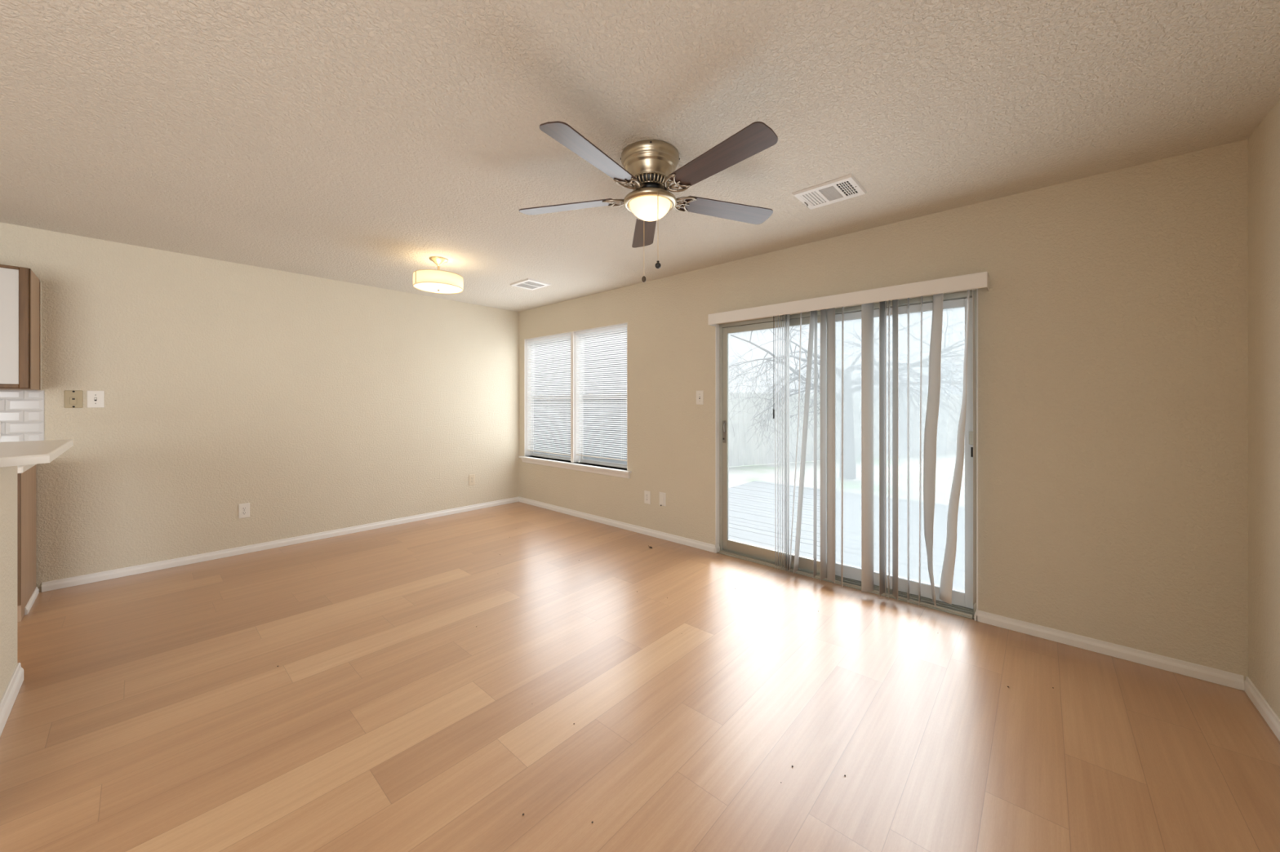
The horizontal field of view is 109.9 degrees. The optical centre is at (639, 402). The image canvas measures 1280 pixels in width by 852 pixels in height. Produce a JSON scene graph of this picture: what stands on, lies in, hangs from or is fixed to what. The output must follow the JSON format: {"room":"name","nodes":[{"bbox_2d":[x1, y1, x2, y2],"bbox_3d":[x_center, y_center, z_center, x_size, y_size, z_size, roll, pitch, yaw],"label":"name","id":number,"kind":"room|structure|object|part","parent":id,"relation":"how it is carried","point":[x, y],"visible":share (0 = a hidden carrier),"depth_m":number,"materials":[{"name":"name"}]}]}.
{"room":"empty living room","nodes":[
{"label":"empty living room","id":0,"kind":"room"},
{"bbox_2d":[0,466,17,701],"bbox_3d":[-2.421,0.760,1.598,1.212,1.030,0.115,0,0,42],"label":"wall","id":1,"kind":"structure","parent":0,"point":[8,475],"depth_m":1.90,"materials":[{"name":"beige paint"}]},
{"bbox_2d":[0,662,23,737],"bbox_3d":[-2.381,1.232,1.650,1.222,0.084,0.016,0,0,42],"label":"baseboard","id":2,"kind":"structure","parent":1,"relation":"attached to","point":[9,697],"depth_m":1.87,"materials":[{"name":"white paint"}]},
{"bbox_2d":[0,439,73,467],"bbox_3d":[-2.679,0.226,1.746,1.795,0.036,0.493,0,0,42],"label":"countertop","id":3,"kind":"structure","parent":1,"relation":"on","point":[28,452],"depth_m":1.92,"materials":[{"name":"beige stone"}]},
{"bbox_2d":[0,222,519,592],"bbox_3d":[-4.128,0.116,2.994,0.120,2.560,7.860,0,0,42],"label":"wall","id":4,"kind":"structure","parent":0,"point":[318,405],"depth_m":3.77,"materials":[{"name":"beige paint"}]},
{"bbox_2d":[0,264,41,390],"bbox_3d":[-4.239,-0.453,2.475,0.408,0.740,1.099,0,0,42],"label":"upper cabinet","id":5,"kind":"object","parent":4,"relation":"attached to","point":[20,289],"visible":1,"depth_m":2.72,"materials":[{"name":"brown wood"}]},
{"bbox_3d":[-3.962,-0.456,2.498,0.018,0.693,0.601,0,0,42],"label":"cabinet door","id":6,"kind":"part","parent":5,"relation":"part of","materials":[{"name":"grey laminate"}]},
{"bbox_3d":[-3.950,-0.454,2.509,0.022,0.734,0.635,0,0,42],"label":"door trim","id":7,"kind":"part","parent":5,"relation":"part of","materials":[{"name":"brown wood"}]},
{"bbox_3d":[-3.900,-0.453,2.886,0.364,0.740,0.018,0,0,42],"label":"panel","id":8,"kind":"part","parent":5,"relation":"part of","materials":[{"name":"brown wood"}]},
{"bbox_3d":[-4.023,-0.447,3.014,0.009,0.725,0.007,0,0,42],"label":"scribe trim","id":9,"kind":"part","parent":5,"relation":"part of","materials":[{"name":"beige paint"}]},
{"bbox_2d":[0,390,44,442],"bbox_3d":[-4.445,0.144,2.542,0.010,0.450,1.296,0,0,42],"label":"tile backsplash","id":10,"kind":"structure","parent":4,"relation":"attached to","point":[21,411],"depth_m":2.96,"materials":[{"name":"grey tile"}]},
{"bbox_2d":[64,390,82,408],"bbox_3d":[-3.930,-0.022,3.116,0.013,0.122,0.080,0,0,42],"label":"phone jack","id":11,"kind":"object","parent":4,"relation":"attached to","point":[73,398],"visible":1,"depth_m":3.11,"materials":[{"name":"beige plastic"}]},
{"bbox_2d":[86,391,104,408],"bbox_3d":[-3.864,-0.022,3.187,0.017,0.122,0.078,0,0,42],"label":"light switch","id":12,"kind":"object","parent":4,"relation":"attached to","point":[95,399],"visible":1,"depth_m":3.19,"materials":[{"name":"white plastic"}]},
{"bbox_2d":[238,502,249,519],"bbox_3d":[-3.335,0.913,3.784,0.009,0.122,0.072,0,0,42],"label":"wall outlet","id":13,"kind":"object","parent":4,"relation":"attached to","point":[243,508],"visible":1,"depth_m":3.78,"materials":[{"name":"white plastic"}]},
{"bbox_2d":[41,497,519,592],"bbox_3d":[-2.785,1.244,4.396,0.014,0.062,3.700,0,0,42],"label":"baseboard","id":14,"kind":"structure","parent":4,"relation":"attached to","point":[126,571],"depth_m":3.78,"materials":[{"name":"white paint"}]},
{"bbox_2d":[468,474,475,485],"bbox_3d":[-1.982,0.913,5.297,0.009,0.126,0.074,0,0,42],"label":"wall outlet","id":15,"kind":"object","parent":4,"relation":"attached to","point":[471,477],"visible":1,"depth_m":5.29,"materials":[{"name":"beige plastic"}]},
{"bbox_2d":[0,502,1279,851],"bbox_3d":[-1.962,1.335,1.056,5.694,0.120,7.620,0,0,42],"label":"floor","id":16,"kind":"structure","parent":0,"point":[155,711],"depth_m":1.82,"materials":[{"name":"brown wood"}]},
{"bbox_2d":[17,465,39,622],"bbox_3d":[-4.188,0.842,2.356,0.618,0.868,1.189,0,0,42],"label":"base cabinet","id":17,"kind":"object","parent":16,"relation":"on","point":[28,592],"visible":0.59,"depth_m":2.72,"materials":[{"name":"brown wood"}]},
{"bbox_3d":[-3.984,0.791,2.166,0.020,0.768,1.178,0,0,42],"label":"frame","id":18,"kind":"part","parent":17,"relation":"part of","materials":[{"name":"brown wood"}]},
{"bbox_2d":[17,464,35,473],"bbox_3d":[-4.179,0.389,2.349,0.636,0.037,1.190,0,0,42],"label":"countertop","id":19,"kind":"structure","parent":17,"relation":"on","point":[21,468],"depth_m":2.61,"materials":[{"name":"white laminate"}]},
{"bbox_2d":[0,0,1279,311],"bbox_3d":[-1.962,-1.224,1.056,5.934,0.120,7.860,0,0,42],"label":"ceiling","id":20,"kind":"structure","parent":0,"point":[362,142],"depth_m":1.78,"materials":[{"name":"beige paint"}]},
{"bbox_2d":[413,256,463,293],"bbox_3d":[-1.637,-1.032,3.650,0.374,0.264,0.375,0,0,42],"label":"drum ceiling light","id":21,"kind":"object","parent":20,"relation":"attached to","point":[437,281],"visible":1,"depth_m":3.54,"materials":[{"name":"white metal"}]},
{"bbox_3d":[-1.637,-0.977,3.650,0.374,0.096,0.374,0,0,42],"label":"lamp shade","id":22,"kind":"part","parent":21,"relation":"part of","materials":[{"name":"beige fabric"}]},
{"bbox_2d":[413,282,462,293],"bbox_3d":[-1.637,-0.924,3.650,0.362,0.013,0.362,0,0,42],"label":"diffuser","id":23,"kind":"object","parent":21,"relation":"attached to","point":[433,287],"depth_m":3.60,"materials":[{"name":"white glass"}]},
{"bbox_2d":[509,278,551,290],"bbox_3d":[-1.076,-1.158,4.417,0.319,0.012,0.266,0,0,42],"label":"ceiling vent","id":24,"kind":"object","parent":20,"relation":"in","point":[530,284],"visible":1,"depth_m":4.39,"materials":[{"name":"white metal"}]},
{"bbox_2d":[519,120,777,282],"bbox_3d":[0.048,-0.880,2.086,1.280,0.568,1.278,0,0,42],"label":"ceiling fan","id":25,"kind":"object","parent":20,"relation":"hanging from","point":[649,166],"visible":1,"depth_m":2.02,"materials":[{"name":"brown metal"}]},
{"bbox_3d":[-0.361,-0.972,2.233,0.497,0.006,0.132,0,12,15],"label":"blade","id":26,"kind":"part","parent":25,"relation":"part of","materials":[{"name":"brown wood"}]},
{"bbox_3d":[-0.184,-0.972,1.768,0.132,0.006,0.497,14,8,32],"label":"blade","id":27,"kind":"part","parent":25,"relation":"part of","materials":[{"name":"brown wood"}]},
{"bbox_3d":[-0.084,-0.985,2.155,0.176,0.053,0.114,0,12,15],"label":"blade arm","id":28,"kind":"part","parent":25,"relation":"part of","materials":[{"name":"grey metal"}]},
{"bbox_3d":[-0.024,-0.985,2.007,0.114,0.053,0.176,14,8,32],"label":"blade arm","id":29,"kind":"part","parent":25,"relation":"part of","materials":[{"name":"grey metal"}]},
{"bbox_3d":[0.019,-0.790,2.232,0.002,0.328,0.002,0,0,42],"label":"pull chain","id":30,"kind":"part","parent":25,"relation":"part of","materials":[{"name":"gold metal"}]},
{"bbox_3d":[0.026,-0.972,2.545,0.132,0.006,0.497,-12,1,-3],"label":"blade","id":31,"kind":"part","parent":25,"relation":"part of","materials":[{"name":"brown wood"}]},
{"bbox_3d":[0.048,-0.902,2.122,0.197,0.076,0.197,0,0,42],"label":"lamp shade","id":32,"kind":"part","parent":25,"relation":"part of","materials":[{"name":"white glass"}]},
{"bbox_3d":[0.135,-0.985,2.018,0.114,0.053,0.176,15,-10,-38],"label":"blade arm","id":33,"kind":"part","parent":25,"relation":"part of","materials":[{"name":"grey metal"}]},
{"bbox_3d":[0.173,-0.985,2.173,0.176,0.053,0.114,0,-12,-21],"label":"blade arm","id":34,"kind":"part","parent":25,"relation":"part of","materials":[{"name":"grey metal"}]},
{"bbox_3d":[0.314,-0.972,1.793,0.132,0.006,0.497,15,-9,-38],"label":"blade","id":35,"kind":"part","parent":25,"relation":"part of","materials":[{"name":"brown wood"}]},
{"bbox_3d":[0.443,-0.972,2.273,0.497,0.006,0.132,0,-12,-21],"label":"blade","id":36,"kind":"part","parent":25,"relation":"part of","materials":[{"name":"brown wood"}]},
{"bbox_2d":[792,173,866,209],"bbox_3d":[1.050,-1.149,2.490,0.314,0.031,0.260,0,0,42],"label":"ceiling vent","id":37,"kind":"object","parent":20,"relation":"in","point":[844,188],"visible":1,"depth_m":2.47,"materials":[{"name":"white metal"}]},
{"bbox_2d":[519,138,1248,680],"bbox_3d":[0.611,0.116,3.934,5.694,2.560,0.140,0,0,42],"label":"wall","id":38,"kind":"structure","parent":0,"point":[1113,317],"depth_m":2.36,"materials":[{"name":"beige paint"}]},
{"bbox_2d":[519,322,631,479],"bbox_3d":[-0.766,-0.021,5.133,1.909,1.563,0.184,0,0,42],"label":"window","id":39,"kind":"structure","parent":38,"relation":"in","point":[573,459],"depth_m":5.08,"materials":[{"name":"white paint"}]},
{"bbox_2d":[526,333,570,456],"bbox_3d":[-1.097,-0.088,5.422,0.896,1.404,0.026,0,0,42],"label":"mini blind","id":40,"kind":"object","parent":39,"relation":"attached to","point":[565,335],"visible":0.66,"depth_m":5.42,"materials":[{"name":"white plastic"}]},
{"bbox_3d":[-1.097,0.608,5.422,0.890,0.012,0.022,0,0,42],"label":"rail","id":41,"kind":"part","parent":40,"relation":"part of","materials":[{"name":"white paint"}]},
{"bbox_3d":[-1.048,-0.058,5.477,0.908,1.478,0.048,0,0,42],"label":"frame","id":42,"kind":"part","parent":39,"relation":"part of","materials":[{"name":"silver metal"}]},
{"bbox_3d":[-1.056,0.290,5.468,0.852,0.746,0.020,0,0,42],"label":"sash","id":43,"kind":"part","parent":39,"relation":"part of","materials":[{"name":"grey"}]},
{"bbox_3d":[-1.057,-0.062,5.467,0.804,0.040,0.022,0,0,42],"label":"check rail","id":44,"kind":"part","parent":39,"relation":"part of","materials":[{"name":"grey plastic"}]},
{"bbox_3d":[-1.041,-0.411,5.485,0.852,0.714,0.018,0,0,42],"label":"sash","id":45,"kind":"part","parent":39,"relation":"part of","materials":[{"name":"grey"}]},
{"bbox_3d":[-1.056,0.299,5.468,0.808,0.688,0.003,0,0,42],"label":"pane","id":46,"kind":"part","parent":39,"relation":"part of","materials":[{"name":"clear glass"}]},
{"bbox_3d":[-1.040,-0.420,5.485,0.820,0.660,0.003,0,0,42],"label":"pane","id":47,"kind":"part","parent":39,"relation":"part of","materials":[{"name":"clear glass"}]},
{"bbox_3d":[-0.782,0.694,5.115,1.909,0.020,0.136,0,0,42],"label":"sill","id":48,"kind":"part","parent":39,"relation":"part of","materials":[{"name":"white paint"}]},
{"bbox_2d":[575,324,626,461],"bbox_3d":[-0.413,-0.097,4.810,0.822,1.388,0.026,0,0,42],"label":"mini blind","id":49,"kind":"object","parent":39,"relation":"attached to","point":[623,326],"visible":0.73,"depth_m":4.79,"materials":[{"name":"white plastic"}]},
{"bbox_3d":[-0.413,0.592,4.810,0.816,0.012,0.022,0,0,42],"label":"rail","id":50,"kind":"part","parent":49,"relation":"part of","materials":[{"name":"white paint"}]},
{"bbox_3d":[-0.413,-0.091,4.810,0.626,1.358,0.026,0,0,42],"label":"ladder cord","id":51,"kind":"part","parent":49,"relation":"part of","materials":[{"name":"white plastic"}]},
{"bbox_3d":[-0.365,-0.058,4.865,0.832,1.478,0.048,0,0,42],"label":"frame","id":52,"kind":"part","parent":39,"relation":"part of","materials":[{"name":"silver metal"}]},
{"bbox_3d":[-0.373,0.290,4.857,0.776,0.746,0.020,0,0,42],"label":"sash","id":53,"kind":"part","parent":39,"relation":"part of","materials":[{"name":"grey"}]},
{"bbox_3d":[-0.357,-0.411,4.874,0.776,0.714,0.018,0,0,42],"label":"sash","id":54,"kind":"part","parent":39,"relation":"part of","materials":[{"name":"grey"}]},
{"bbox_3d":[-0.373,-0.062,4.856,0.728,0.040,0.022,0,0,42],"label":"check rail","id":55,"kind":"part","parent":39,"relation":"part of","materials":[{"name":"grey plastic"}]},
{"bbox_3d":[-0.373,0.299,4.856,0.732,0.688,0.003,0,0,42],"label":"pane","id":56,"kind":"part","parent":39,"relation":"part of","materials":[{"name":"clear glass"}]},
{"bbox_3d":[-0.357,-0.420,4.874,0.744,0.660,0.003,0,0,42],"label":"pane","id":57,"kind":"part","parent":39,"relation":"part of","materials":[{"name":"clear glass"}]},
{"bbox_2d":[518,497,719,553],"bbox_3d":[-0.436,1.244,4.801,2.948,0.062,0.064,0,0,42],"label":"baseboard","id":58,"kind":"structure","parent":38,"relation":"attached to","point":[685,541],"depth_m":4.47,"materials":[{"name":"white paint"}]},
{"bbox_2d":[644,490,650,504],"bbox_3d":[0.069,0.913,4.319,0.076,0.122,0.009,0,0,42],"label":"wall outlet","id":59,"kind":"object","parent":38,"relation":"attached to","point":[646,494],"visible":1,"depth_m":4.31,"materials":[{"name":"white plastic"}]},
{"bbox_2d":[659,492,666,506],"bbox_3d":[0.208,0.906,4.190,0.078,0.131,0.015,0,0,42],"label":"cable plate","id":60,"kind":"object","parent":38,"relation":"attached to","point":[662,495],"visible":1,"depth_m":4.18,"materials":[{"name":"white plastic"}]},
{"bbox_2d":[696,391,703,404],"bbox_3d":[0.517,-0.042,3.912,0.076,0.122,0.017,0,0,42],"label":"light switch","id":61,"kind":"object","parent":38,"relation":"attached to","point":[700,394],"visible":1,"depth_m":3.91,"materials":[{"name":"white plastic"}]},
{"bbox_2d":[715,324,719,545],"bbox_3d":[0.660,0.272,3.832,0.005,1.881,0.056,0,0,42],"label":"trim","id":62,"kind":"structure","parent":38,"relation":"attached to","point":[717,328],"depth_m":3.83,"materials":[{"name":"white paint"}]},
{"bbox_2d":[719,289,976,618],"bbox_3d":[1.354,0.305,3.271,1.783,1.950,0.136,0,0,42],"label":"door","id":63,"kind":"structure","parent":38,"relation":"in","point":[962,605],"depth_m":3.17,"materials":[{"name":"silver metal"}]},
{"bbox_3d":[0.710,0.251,3.815,0.028,0.190,0.034,0,0,42],"label":"handle","id":64,"kind":"part","parent":63,"relation":"part of","materials":[{"name":"silver metal"}]},
{"bbox_3d":[1.056,0.308,3.545,0.916,1.891,0.026,0,0,42],"label":"sliding panel","id":65,"kind":"part","parent":63,"relation":"part of","materials":[{"name":"clear glass"}]},
{"bbox_3d":[1.708,0.308,3.011,0.858,1.891,0.026,0,0,42],"label":"fixed panel","id":66,"kind":"part","parent":63,"relation":"part of","materials":[{"name":"clear glass"}]},
{"bbox_3d":[2.007,0.215,2.721,0.023,0.080,0.008,0,0,42],"label":"latch plate","id":67,"kind":"part","parent":63,"relation":"part of","materials":[{"name":"silver metal"}]},
{"bbox_2d":[707,271,989,607],"bbox_3d":[1.287,0.258,3.148,1.831,1.971,0.128,0,0,42],"label":"vertical blind","id":68,"kind":"object","parent":38,"relation":"attached to","point":[827,305],"visible":1,"depth_m":2.95,"materials":[{"name":"white paint"}]},
{"bbox_3d":[1.022,-0.327,3.432,0.004,0.764,0.004,0,0,42],"label":"pull cord","id":69,"kind":"part","parent":68,"relation":"part of","materials":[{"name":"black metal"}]},
{"bbox_2d":[976,288,977,609],"bbox_3d":[1.989,0.272,2.643,0.007,1.881,0.056,0,0,42],"label":"trim","id":70,"kind":"structure","parent":38,"relation":"attached to","point":[977,288],"depth_m":2.62,"materials":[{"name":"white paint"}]},
{"bbox_2d":[974,609,1244,691],"bbox_3d":[2.325,1.244,2.319,0.960,0.062,0.044,0,0,42],"label":"baseboard","id":71,"kind":"structure","parent":38,"relation":"attached to","point":[1224,678],"depth_m":2.24,"materials":[{"name":"white paint"}]},
{"bbox_2d":[1248,98,1279,718],"bbox_3d":[0.205,0.116,-0.881,0.120,2.560,7.860,0,0,42],"label":"wall","id":72,"kind":"structure","parent":0,"point":[1264,144],"depth_m":1.85,"materials":[{"name":"beige paint"}]},
{"bbox_2d":[1244,676,1279,741],"bbox_3d":[0.682,1.244,-0.248,0.014,0.062,6.000,0,0,42],"label":"baseboard","id":73,"kind":"structure","parent":72,"relation":"attached to","point":[1269,716],"depth_m":1.82,"materials":[{"name":"white paint"}]},
{"label":"outside","id":74,"kind":"structure","parent":0,"visible":0},
{"bbox_2d":[728,451,964,506],"bbox_3d":[11.842,1.675,20.761,50.000,0.200,39.800,0,0,42],"label":"ground","id":75,"kind":"structure","parent":74,"point":[738,475],"depth_m":9.58,"materials":[{"name":"white snow"}]},
{"bbox_2d":[728,480,964,591],"bbox_3d":[3.283,1.415,4.291,6.800,0.042,3.914,0,0,42],"label":"deck","id":76,"kind":"object","parent":75,"relation":"on","point":[752,505],"visible":0.12,"depth_m":5.00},
{"bbox_2d":[728,308,964,497],"bbox_3d":[4.515,-0.669,9.995,7.476,5.421,8.874,0,0,-33],"label":"bare tree","id":77,"kind":"object","parent":75,"relation":"on","point":[849,455],"visible":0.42,"depth_m":9.15,"materials":[{"name":"grey plant"}]},
{"bbox_2d":[728,391,964,466],"bbox_3d":[7.662,0.656,13.367,17.914,1.840,0.156,0,0,-23],"label":"wooden fence","id":78,"kind":"object","parent":75,"relation":"on","point":[742,451],"visible":0.16,"depth_m":11.71,"materials":[{"name":"white wood"}]}
]}

